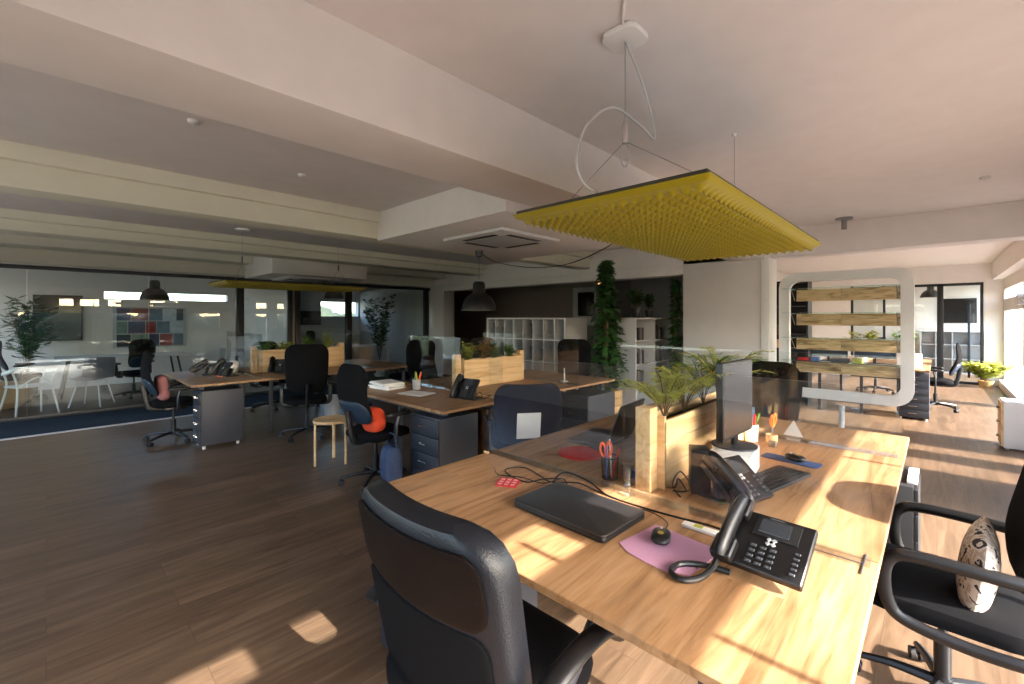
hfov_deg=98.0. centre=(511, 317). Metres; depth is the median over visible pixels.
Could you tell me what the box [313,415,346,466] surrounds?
stool
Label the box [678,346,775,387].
palm plant
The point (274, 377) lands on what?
desk
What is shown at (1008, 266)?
wall
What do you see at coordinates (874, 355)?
monitor
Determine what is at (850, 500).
desk
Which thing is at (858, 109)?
ceiling
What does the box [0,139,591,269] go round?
ceiling beam
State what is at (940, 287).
door
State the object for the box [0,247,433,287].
beam
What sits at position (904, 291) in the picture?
divider
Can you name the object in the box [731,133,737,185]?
cable
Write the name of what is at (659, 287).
wall
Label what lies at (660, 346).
binder
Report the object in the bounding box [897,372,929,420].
drawer pedestal
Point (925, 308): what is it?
wall
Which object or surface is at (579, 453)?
mat
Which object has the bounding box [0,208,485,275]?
beam
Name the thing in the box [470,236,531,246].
grille
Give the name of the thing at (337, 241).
cable
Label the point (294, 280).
grille
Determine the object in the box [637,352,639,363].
binder
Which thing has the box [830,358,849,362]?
tray
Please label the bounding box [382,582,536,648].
drawer pedestal
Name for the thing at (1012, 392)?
window sill
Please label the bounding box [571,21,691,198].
cable
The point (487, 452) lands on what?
screen
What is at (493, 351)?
leafy plant
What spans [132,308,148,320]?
picture
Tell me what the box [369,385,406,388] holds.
paper stack
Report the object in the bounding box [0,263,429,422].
frame
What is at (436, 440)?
drawer pedestal
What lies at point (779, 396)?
office chair
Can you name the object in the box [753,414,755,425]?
pen
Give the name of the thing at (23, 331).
indoor tree
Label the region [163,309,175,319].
picture
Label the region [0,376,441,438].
carpet runner
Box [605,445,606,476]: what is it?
pen
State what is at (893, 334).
leafy plant
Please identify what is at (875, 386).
office chair
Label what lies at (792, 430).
tent card
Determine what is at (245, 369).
desk
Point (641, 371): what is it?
binder
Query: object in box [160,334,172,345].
picture
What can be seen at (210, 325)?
wall
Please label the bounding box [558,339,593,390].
office chair
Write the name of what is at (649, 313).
plant pot
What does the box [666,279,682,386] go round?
climbing plant
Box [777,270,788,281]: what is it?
wall
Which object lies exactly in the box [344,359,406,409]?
desk
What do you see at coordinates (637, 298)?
leafy plant
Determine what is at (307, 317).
television
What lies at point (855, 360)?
box
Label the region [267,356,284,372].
desk phone
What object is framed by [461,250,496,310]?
pendant lamp
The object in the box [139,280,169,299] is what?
pendant lamp
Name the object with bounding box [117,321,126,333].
picture
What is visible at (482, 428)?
desk leg
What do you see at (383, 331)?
indoor tree
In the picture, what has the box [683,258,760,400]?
pillar
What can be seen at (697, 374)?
palm plant
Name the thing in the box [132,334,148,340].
picture
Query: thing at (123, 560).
floor
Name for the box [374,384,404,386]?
paper stack
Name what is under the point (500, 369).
planter box
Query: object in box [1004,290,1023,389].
window
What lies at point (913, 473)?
folder
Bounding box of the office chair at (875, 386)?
[855,337,895,393]
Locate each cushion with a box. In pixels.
[154,375,170,400]
[362,407,385,432]
[956,516,1001,611]
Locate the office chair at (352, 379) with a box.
[336,363,410,495]
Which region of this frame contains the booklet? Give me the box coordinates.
[798,357,809,359]
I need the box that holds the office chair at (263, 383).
[250,341,291,411]
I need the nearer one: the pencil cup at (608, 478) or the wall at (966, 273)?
the pencil cup at (608, 478)
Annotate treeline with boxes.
[321,306,354,315]
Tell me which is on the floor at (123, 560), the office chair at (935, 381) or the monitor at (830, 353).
the office chair at (935, 381)
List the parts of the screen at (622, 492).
panel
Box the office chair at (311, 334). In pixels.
[305,331,332,376]
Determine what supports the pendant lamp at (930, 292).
hanging from the ceiling
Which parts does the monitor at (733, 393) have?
casing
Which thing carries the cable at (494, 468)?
on the desk at (741, 627)
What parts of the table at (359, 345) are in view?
leg, leg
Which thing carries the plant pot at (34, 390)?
on the floor at (123, 560)
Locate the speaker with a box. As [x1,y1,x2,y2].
[688,444,710,493]
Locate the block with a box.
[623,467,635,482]
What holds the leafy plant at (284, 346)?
on the planter box at (259, 360)
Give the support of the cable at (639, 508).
on the desk at (741, 627)
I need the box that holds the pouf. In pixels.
[0,381,31,409]
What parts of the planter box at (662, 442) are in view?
corner post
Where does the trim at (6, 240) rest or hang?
attached to the ceiling
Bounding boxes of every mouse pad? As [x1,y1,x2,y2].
[619,525,712,576]
[761,453,822,468]
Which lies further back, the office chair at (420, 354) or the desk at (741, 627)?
the office chair at (420, 354)
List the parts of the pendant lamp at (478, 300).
lamp shade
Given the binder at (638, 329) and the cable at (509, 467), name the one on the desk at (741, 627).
the cable at (509, 467)
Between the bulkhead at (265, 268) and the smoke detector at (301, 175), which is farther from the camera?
the bulkhead at (265, 268)
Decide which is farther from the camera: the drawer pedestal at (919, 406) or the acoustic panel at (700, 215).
the drawer pedestal at (919, 406)
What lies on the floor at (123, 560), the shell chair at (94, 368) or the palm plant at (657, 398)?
the shell chair at (94, 368)
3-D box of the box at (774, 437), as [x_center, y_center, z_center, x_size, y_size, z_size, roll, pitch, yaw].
[1.585,0.732,2.717,0.066,0.045,0.066,0,0,44]
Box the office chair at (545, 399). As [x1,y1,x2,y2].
[484,383,561,450]
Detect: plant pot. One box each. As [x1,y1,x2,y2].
[17,378,39,393]
[374,360,386,376]
[631,308,641,317]
[645,310,652,317]
[977,380,993,387]
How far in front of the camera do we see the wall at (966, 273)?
10.18 m
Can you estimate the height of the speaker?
0.190 m
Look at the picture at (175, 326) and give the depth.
10.89 m
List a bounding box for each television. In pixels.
[33,294,82,340]
[301,311,320,324]
[944,298,976,322]
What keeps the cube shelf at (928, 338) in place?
on the floor at (123, 560)
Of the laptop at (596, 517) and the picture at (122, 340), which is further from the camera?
the picture at (122, 340)
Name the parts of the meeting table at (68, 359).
leg, leg, leg, leg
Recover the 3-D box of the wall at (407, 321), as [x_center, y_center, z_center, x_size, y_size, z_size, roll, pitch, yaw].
[-3.520,0.140,13.146,3.750,2.720,0.150,0,0,44]
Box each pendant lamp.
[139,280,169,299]
[324,292,343,298]
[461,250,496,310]
[920,287,936,297]
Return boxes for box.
[250,343,343,372]
[452,350,523,385]
[636,391,743,491]
[765,433,777,441]
[810,356,819,360]
[853,358,862,362]
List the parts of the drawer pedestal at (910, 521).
drawer, drawer, drawer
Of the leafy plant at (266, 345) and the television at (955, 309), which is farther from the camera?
the television at (955, 309)
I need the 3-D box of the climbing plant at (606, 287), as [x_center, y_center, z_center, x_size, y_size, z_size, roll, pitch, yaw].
[1.507,0.132,7.026,0.789,2.097,0.754,0,0,44]
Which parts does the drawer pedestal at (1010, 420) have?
drawer, drawer, drawer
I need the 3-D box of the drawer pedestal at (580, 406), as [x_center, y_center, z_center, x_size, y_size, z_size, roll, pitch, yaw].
[0.893,1.195,5.351,0.420,0.610,0.607,0,0,44]
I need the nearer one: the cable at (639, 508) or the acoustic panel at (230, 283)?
the cable at (639, 508)
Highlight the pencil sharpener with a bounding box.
[768,440,776,446]
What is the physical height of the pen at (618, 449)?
0.137 m
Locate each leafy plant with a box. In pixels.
[250,339,272,351]
[273,340,294,349]
[299,335,317,343]
[320,333,337,346]
[458,341,480,359]
[475,334,493,358]
[488,343,501,357]
[503,344,516,355]
[624,289,644,307]
[642,293,655,309]
[842,329,880,338]
[889,331,916,343]
[961,360,1014,380]
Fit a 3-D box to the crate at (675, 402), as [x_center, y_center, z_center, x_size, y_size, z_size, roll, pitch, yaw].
[2.703,1.319,7.347,0.220,0.361,0.300,0,0,44]
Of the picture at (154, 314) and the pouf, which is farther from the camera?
the picture at (154, 314)
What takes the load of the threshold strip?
on the floor at (123, 560)
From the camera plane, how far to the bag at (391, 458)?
3.80 m
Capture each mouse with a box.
[651,526,670,545]
[784,452,805,461]
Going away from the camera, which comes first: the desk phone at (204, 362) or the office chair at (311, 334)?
the desk phone at (204, 362)
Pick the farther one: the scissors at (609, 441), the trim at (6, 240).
the trim at (6, 240)
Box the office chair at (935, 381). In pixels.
[930,343,962,412]
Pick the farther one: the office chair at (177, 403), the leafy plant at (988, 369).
the leafy plant at (988, 369)
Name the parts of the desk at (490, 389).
leg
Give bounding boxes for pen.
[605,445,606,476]
[609,439,611,473]
[611,449,619,477]
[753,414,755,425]
[755,413,759,425]
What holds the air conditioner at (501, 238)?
attached to the bulkhead at (424, 222)
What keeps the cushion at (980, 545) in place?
on the armchair at (916, 588)
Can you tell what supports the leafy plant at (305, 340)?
on the planter box at (259, 360)
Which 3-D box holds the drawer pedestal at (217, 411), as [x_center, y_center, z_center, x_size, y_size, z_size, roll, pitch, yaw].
[-3.512,1.170,5.299,0.340,0.660,0.467,0,0,44]
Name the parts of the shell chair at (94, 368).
leg, leg, leg, leg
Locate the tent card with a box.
[784,420,802,436]
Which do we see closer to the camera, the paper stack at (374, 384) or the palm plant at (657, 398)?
the palm plant at (657, 398)
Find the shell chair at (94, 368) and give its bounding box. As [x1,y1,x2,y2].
[67,357,115,407]
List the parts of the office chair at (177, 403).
backrest, seat, armrest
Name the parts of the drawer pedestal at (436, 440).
drawer, drawer, drawer, drawer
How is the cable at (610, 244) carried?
attached to the pendant lamp at (478, 300)
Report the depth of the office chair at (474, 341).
7.06 m
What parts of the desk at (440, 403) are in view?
leg, frame rail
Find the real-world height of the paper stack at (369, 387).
0.011 m
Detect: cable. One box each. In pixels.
[234,228,250,278]
[331,241,348,283]
[481,244,611,267]
[494,468,559,483]
[505,467,618,499]
[554,472,719,529]
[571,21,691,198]
[576,42,655,192]
[621,0,625,24]
[639,508,668,528]
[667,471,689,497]
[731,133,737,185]
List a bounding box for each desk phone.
[189,359,211,375]
[210,358,238,376]
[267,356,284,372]
[449,374,481,400]
[668,493,817,591]
[697,450,773,504]
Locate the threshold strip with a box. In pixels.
[0,403,279,440]
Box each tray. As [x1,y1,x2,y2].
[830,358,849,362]
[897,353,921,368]
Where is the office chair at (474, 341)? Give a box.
[468,338,494,410]
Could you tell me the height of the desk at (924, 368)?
0.745 m
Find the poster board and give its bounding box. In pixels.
[113,307,185,348]
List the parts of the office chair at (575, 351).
backrest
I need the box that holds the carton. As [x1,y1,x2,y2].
[711,445,758,472]
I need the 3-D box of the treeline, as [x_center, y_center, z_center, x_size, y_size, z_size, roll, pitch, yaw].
[-34.446,2.689,39.504,11.132,8.510,75.374,0,0,44]
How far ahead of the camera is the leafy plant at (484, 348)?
5.03 m
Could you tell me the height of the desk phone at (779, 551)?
0.197 m
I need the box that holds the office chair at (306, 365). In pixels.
[278,344,333,442]
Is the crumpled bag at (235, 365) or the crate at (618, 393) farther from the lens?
the crate at (618, 393)
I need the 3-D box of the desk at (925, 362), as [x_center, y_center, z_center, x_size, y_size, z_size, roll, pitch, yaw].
[6.574,1.127,8.034,1.446,0.745,1.696,0,0,44]
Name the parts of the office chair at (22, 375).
backrest, armrest, seat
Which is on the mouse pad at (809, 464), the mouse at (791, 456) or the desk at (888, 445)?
the mouse at (791, 456)
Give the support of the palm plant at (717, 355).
on the planter box at (662, 442)
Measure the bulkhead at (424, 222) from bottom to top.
0.325 m
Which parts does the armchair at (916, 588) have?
armrest, seat, armrest, backrest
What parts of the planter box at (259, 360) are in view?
corner post, corner post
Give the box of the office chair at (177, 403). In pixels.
[140,351,193,446]
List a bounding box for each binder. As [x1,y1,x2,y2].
[637,328,639,340]
[637,348,641,363]
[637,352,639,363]
[637,369,643,381]
[637,371,639,387]
[655,324,658,338]
[655,345,661,360]
[655,346,658,360]
[655,370,658,382]
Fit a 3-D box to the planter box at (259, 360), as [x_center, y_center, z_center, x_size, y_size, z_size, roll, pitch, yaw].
[-3.155,0.574,6.629,0.140,0.362,1.330,0,0,44]
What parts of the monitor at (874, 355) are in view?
casing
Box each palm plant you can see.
[616,370,717,416]
[647,363,728,412]
[656,354,733,404]
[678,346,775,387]
[698,351,768,370]
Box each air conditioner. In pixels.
[272,276,340,282]
[443,227,559,249]
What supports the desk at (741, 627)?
on the floor at (123, 560)
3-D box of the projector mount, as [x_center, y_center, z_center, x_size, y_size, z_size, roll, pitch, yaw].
[4.048,-1.150,5.426,0.180,0.140,0.180,0,0,44]
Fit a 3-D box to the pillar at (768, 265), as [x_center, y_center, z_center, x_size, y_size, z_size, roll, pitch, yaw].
[3.700,0.140,6.408,0.100,2.720,0.420,0,0,44]
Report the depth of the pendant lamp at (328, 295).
11.36 m
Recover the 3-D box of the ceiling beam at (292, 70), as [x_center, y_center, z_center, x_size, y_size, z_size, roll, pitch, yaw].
[0.089,-1.026,2.958,0.443,0.387,9.600,0,0,44]
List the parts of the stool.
leg, seat, leg, leg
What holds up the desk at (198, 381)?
on the floor at (123, 560)
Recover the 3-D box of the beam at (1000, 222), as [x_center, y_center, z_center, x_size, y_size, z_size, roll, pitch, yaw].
[0.436,-1.033,9.505,14.500,0.374,0.350,0,0,44]
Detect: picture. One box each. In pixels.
[117,308,130,320]
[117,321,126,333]
[117,334,130,346]
[128,321,144,333]
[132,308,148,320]
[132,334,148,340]
[146,321,155,332]
[149,309,161,320]
[149,334,158,345]
[157,321,169,332]
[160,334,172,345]
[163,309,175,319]
[170,321,182,332]
[173,333,182,344]
[177,309,182,319]
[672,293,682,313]
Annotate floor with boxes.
[0,369,1023,683]
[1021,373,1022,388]
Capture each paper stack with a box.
[368,384,404,387]
[369,382,404,385]
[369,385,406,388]
[369,387,405,390]
[370,379,403,384]
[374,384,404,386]
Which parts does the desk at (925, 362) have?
leg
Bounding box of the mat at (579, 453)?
[558,446,600,460]
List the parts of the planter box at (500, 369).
corner post, corner post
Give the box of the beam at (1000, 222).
[360,200,1023,290]
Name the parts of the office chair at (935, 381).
armrest, seat, backrest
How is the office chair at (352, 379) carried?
on the floor at (123, 560)
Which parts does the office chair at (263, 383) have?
backrest, seat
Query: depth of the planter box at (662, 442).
1.99 m
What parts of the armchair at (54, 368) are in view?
leg, leg, seat, backrest, leg, leg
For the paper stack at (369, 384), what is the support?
on the paper stack at (405, 385)
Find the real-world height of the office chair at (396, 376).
1.183 m
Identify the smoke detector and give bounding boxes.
[187,118,199,125]
[297,173,305,177]
[979,175,990,180]
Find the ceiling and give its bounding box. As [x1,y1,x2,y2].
[0,0,1023,273]
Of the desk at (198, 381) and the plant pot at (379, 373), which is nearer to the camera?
the desk at (198, 381)
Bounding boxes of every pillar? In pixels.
[429,285,453,376]
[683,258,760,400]
[761,254,776,361]
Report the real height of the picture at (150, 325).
0.280 m
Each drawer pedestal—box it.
[193,385,242,448]
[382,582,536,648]
[411,410,477,474]
[559,387,614,430]
[886,467,919,550]
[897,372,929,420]
[996,398,1023,449]
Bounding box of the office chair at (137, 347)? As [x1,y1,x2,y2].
[111,339,155,399]
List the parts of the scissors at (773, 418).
handle, handle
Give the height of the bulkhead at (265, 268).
0.470 m
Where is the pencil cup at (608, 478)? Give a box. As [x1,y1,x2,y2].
[601,453,618,480]
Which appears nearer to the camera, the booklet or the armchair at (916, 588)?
the armchair at (916, 588)
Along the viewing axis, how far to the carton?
2.11 m
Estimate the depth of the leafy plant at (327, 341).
6.89 m
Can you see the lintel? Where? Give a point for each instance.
(667, 271)
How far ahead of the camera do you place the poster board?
10.48 m
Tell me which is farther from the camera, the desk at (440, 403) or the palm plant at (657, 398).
the desk at (440, 403)
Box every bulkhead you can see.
[245,256,366,282]
[378,187,619,258]
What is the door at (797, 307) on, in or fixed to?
on the floor at (123, 560)
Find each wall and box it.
[0,263,359,389]
[242,277,294,387]
[360,284,422,370]
[454,282,593,372]
[594,277,682,378]
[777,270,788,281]
[812,263,1020,387]
[854,283,983,357]
[992,240,1023,397]
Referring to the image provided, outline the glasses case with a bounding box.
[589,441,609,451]
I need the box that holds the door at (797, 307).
[777,281,811,404]
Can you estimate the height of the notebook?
0.009 m
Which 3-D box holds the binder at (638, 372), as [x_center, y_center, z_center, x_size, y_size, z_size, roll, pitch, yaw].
[1.958,0.987,7.219,0.220,0.256,0.055,0,0,44]
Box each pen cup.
[412,379,420,389]
[744,423,758,441]
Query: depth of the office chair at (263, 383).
7.22 m
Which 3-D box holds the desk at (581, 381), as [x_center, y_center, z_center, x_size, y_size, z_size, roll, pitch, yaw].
[0.404,1.127,5.802,1.666,0.745,0.786,0,0,44]
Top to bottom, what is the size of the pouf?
0.438 m
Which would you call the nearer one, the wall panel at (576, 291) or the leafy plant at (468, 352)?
the leafy plant at (468, 352)
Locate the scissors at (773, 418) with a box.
[770,413,776,434]
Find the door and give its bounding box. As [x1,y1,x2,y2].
[851,282,982,384]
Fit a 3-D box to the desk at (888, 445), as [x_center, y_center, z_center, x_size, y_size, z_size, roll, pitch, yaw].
[1.693,1.127,3.188,1.701,0.745,0.606,0,0,44]
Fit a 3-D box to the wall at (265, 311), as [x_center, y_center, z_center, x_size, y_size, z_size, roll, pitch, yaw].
[-5.948,0.140,10.604,3.750,2.720,0.120,0,0,44]
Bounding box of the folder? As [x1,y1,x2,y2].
[907,467,918,484]
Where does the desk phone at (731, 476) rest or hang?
on the desk at (850, 500)
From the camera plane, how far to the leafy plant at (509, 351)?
5.34 m
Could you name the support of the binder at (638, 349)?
on the cube shelf at (629, 325)
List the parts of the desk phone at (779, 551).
coiled cord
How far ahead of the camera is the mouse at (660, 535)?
1.47 m
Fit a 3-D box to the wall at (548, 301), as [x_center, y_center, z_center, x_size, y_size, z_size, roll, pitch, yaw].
[0.237,0.140,14.293,7.600,2.720,0.200,0,0,44]
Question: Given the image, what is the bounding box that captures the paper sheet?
[516,413,540,438]
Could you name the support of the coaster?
on the desk at (741, 627)
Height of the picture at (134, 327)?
0.280 m
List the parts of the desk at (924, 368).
leg, leg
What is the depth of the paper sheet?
3.31 m
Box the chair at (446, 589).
[358,480,623,683]
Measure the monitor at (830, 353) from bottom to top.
0.400 m
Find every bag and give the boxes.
[230,360,238,372]
[380,432,402,481]
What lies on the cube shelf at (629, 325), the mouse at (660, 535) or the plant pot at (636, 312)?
the plant pot at (636, 312)
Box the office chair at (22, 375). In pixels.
[0,341,47,402]
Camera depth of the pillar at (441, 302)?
11.49 m
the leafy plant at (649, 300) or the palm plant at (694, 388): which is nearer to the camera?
the palm plant at (694, 388)
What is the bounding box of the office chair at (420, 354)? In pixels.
[406,339,451,423]
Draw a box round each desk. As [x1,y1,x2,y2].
[164,370,269,389]
[238,367,319,417]
[251,366,370,431]
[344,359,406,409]
[367,381,493,449]
[389,450,879,683]
[411,376,451,388]
[477,379,577,446]
[495,414,635,489]
[524,369,614,389]
[630,435,903,567]
[648,402,908,461]
[818,366,930,413]
[822,355,931,390]
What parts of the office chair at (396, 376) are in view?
seat, backrest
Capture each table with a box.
[54,351,189,400]
[331,344,388,370]
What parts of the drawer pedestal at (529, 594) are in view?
drawer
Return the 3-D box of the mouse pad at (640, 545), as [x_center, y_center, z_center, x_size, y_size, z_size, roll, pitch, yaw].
[0.506,0.753,1.449,0.245,0.003,0.250,0,0,-39]
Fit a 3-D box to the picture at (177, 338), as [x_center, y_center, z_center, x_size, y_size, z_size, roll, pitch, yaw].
[-8.183,0.520,10.916,0.004,0.280,0.195,0,0,44]
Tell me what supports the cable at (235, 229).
hanging from the ceiling
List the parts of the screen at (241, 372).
plate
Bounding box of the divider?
[779,267,914,427]
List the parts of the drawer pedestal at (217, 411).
drawer, drawer, drawer, drawer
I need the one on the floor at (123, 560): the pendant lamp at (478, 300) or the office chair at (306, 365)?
the office chair at (306, 365)
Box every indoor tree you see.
[0,295,63,371]
[361,294,395,359]
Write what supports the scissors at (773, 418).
in the box at (774, 437)
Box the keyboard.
[756,465,810,492]
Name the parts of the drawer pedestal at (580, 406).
drawer, drawer, drawer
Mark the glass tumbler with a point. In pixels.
(627, 482)
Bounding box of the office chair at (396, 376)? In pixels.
[388,335,424,403]
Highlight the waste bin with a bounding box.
[323,394,340,415]
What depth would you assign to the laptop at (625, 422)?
2.68 m
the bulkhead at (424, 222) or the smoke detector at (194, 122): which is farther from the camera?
the bulkhead at (424, 222)
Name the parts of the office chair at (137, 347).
armrest, seat, backrest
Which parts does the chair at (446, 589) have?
armrest, panel, panel, backrest, seat, armrest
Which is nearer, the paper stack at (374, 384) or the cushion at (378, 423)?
the cushion at (378, 423)
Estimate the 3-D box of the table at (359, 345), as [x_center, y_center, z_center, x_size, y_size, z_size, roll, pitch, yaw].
[-4.245,1.130,12.351,0.800,0.740,1.400,0,0,44]
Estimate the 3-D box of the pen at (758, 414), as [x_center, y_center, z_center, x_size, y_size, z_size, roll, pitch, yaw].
[1.497,0.666,2.740,0.054,0.168,0.015,0,0,43]
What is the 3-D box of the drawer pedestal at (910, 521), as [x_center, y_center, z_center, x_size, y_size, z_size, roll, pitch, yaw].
[2.003,1.195,2.705,0.700,0.610,0.400,0,0,44]
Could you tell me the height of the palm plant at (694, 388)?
0.256 m
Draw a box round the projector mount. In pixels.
[835,216,852,229]
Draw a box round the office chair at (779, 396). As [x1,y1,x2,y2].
[752,360,802,421]
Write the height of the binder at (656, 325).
0.256 m
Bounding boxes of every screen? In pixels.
[237,332,262,378]
[484,355,625,489]
[619,366,871,567]
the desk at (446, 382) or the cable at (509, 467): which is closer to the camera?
the cable at (509, 467)
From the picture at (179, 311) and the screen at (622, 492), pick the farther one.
the picture at (179, 311)
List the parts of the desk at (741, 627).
power strip, screen bracket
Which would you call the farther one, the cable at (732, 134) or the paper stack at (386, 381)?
the paper stack at (386, 381)
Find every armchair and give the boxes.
[0,364,59,416]
[857,465,1023,683]
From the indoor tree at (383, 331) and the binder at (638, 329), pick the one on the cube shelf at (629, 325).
the binder at (638, 329)
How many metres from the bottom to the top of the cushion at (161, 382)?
0.298 m
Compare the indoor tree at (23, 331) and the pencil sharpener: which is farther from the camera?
the indoor tree at (23, 331)
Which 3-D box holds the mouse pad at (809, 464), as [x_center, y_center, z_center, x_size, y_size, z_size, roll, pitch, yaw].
[1.474,0.752,2.354,0.100,0.004,0.270,0,0,-39]
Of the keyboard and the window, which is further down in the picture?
the keyboard
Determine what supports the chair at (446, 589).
on the floor at (123, 560)
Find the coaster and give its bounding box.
[495,477,520,487]
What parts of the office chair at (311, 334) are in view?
backrest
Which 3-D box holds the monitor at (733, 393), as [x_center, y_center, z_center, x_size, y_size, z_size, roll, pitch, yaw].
[1.112,0.426,2.229,0.400,0.425,0.210,0,0,-44]
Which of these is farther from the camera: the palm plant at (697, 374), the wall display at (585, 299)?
the wall display at (585, 299)
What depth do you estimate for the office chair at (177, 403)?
5.27 m
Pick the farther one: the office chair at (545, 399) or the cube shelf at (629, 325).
the cube shelf at (629, 325)
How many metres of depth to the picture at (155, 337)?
10.59 m
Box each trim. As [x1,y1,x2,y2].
[0,233,445,279]
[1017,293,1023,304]
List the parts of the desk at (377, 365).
leg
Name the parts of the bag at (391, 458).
handle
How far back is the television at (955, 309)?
12.24 m
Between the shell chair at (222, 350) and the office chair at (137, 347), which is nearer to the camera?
the office chair at (137, 347)
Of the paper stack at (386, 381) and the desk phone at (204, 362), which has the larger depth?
the desk phone at (204, 362)
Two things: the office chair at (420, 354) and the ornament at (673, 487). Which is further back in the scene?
the office chair at (420, 354)
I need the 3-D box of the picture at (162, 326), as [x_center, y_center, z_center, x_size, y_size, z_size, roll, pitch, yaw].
[-8.387,0.220,10.703,0.004,0.280,0.245,0,0,44]
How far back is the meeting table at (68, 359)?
8.68 m
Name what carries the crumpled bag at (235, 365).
on the desk at (198, 381)
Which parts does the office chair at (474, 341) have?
backrest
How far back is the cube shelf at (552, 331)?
7.76 m
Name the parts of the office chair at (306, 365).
armrest, seat, backrest, armrest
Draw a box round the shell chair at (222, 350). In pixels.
[202,348,225,365]
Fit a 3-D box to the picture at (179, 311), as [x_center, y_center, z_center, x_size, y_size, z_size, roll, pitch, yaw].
[-8.162,-0.080,10.938,0.004,0.280,0.135,0,0,44]
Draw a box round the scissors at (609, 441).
[599,440,612,475]
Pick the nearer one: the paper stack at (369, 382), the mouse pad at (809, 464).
the mouse pad at (809, 464)
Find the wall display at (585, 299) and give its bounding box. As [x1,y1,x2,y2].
[578,292,593,315]
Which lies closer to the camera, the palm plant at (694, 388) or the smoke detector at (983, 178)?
the palm plant at (694, 388)
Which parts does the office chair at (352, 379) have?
backrest, seat, armrest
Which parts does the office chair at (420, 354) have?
backrest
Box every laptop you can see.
[514,482,643,542]
[568,398,644,445]
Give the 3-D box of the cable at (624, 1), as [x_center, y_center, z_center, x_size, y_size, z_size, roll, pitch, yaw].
[0.410,-1.210,1.617,0.021,0.013,0.489,0,0,13]
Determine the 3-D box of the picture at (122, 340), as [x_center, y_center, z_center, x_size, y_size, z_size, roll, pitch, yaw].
[-8.884,0.520,10.182,0.004,0.280,0.245,0,0,44]
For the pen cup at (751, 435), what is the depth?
2.71 m
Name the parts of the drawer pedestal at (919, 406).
drawer, drawer, drawer, drawer, drawer, drawer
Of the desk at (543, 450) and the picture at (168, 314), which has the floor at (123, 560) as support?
the desk at (543, 450)
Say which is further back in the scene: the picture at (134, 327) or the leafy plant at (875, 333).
the picture at (134, 327)
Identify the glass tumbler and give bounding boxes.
[621,466,632,485]
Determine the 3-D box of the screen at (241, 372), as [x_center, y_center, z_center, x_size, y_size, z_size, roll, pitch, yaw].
[-3.683,0.477,6.083,1.570,0.554,0.080,0,0,44]
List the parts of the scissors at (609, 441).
handle, handle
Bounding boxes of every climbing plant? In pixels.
[588,260,631,389]
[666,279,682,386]
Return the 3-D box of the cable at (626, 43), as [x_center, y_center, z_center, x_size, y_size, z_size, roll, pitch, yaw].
[0.451,-0.845,1.875,0.587,0.697,0.021,0,0,-43]
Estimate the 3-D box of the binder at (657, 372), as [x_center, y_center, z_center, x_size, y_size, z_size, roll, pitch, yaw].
[2.420,1.007,7.703,0.220,0.216,0.055,0,0,44]
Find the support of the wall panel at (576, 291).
attached to the wall at (548, 301)
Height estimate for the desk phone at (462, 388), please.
0.247 m
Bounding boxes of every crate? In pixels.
[599,388,621,413]
[665,387,681,404]
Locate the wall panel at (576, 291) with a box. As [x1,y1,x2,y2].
[573,287,593,324]
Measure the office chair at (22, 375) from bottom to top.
1.102 m
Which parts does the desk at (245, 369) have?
leg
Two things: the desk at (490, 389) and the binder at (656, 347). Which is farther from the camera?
the binder at (656, 347)
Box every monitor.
[711,358,757,451]
[811,349,847,359]
[854,351,895,362]
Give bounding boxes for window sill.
[999,380,1023,398]
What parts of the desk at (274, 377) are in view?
leg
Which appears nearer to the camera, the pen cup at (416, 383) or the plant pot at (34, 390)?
the pen cup at (416, 383)
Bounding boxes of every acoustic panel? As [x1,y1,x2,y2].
[208,279,366,292]
[513,168,821,261]
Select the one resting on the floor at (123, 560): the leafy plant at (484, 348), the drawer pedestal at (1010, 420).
the drawer pedestal at (1010, 420)
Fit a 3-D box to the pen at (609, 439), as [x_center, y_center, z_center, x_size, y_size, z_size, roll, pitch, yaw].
[0.470,0.664,2.120,0.009,0.169,0.032,0,0,-7]
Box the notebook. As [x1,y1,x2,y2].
[397,390,435,396]
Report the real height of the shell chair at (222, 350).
0.813 m
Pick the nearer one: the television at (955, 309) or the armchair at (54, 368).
the armchair at (54, 368)
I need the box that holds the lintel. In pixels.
[444,265,682,290]
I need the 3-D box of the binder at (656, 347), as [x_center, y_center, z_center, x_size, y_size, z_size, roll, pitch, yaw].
[2.420,0.608,7.703,0.220,0.262,0.055,0,0,44]
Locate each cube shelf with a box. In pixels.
[487,318,586,372]
[617,318,671,405]
[920,330,983,374]
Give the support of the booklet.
on the divider
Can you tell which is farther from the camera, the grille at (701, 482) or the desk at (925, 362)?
the desk at (925, 362)
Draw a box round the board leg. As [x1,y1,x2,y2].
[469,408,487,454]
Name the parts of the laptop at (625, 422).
lid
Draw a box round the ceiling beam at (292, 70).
[0,0,763,261]
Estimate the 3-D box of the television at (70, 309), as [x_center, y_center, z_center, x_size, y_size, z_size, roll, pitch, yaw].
[-9.616,0.000,9.433,0.042,0.970,0.740,0,0,44]
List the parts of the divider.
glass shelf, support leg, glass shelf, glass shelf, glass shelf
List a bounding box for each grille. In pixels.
[288,279,321,281]
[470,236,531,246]
[693,453,709,492]

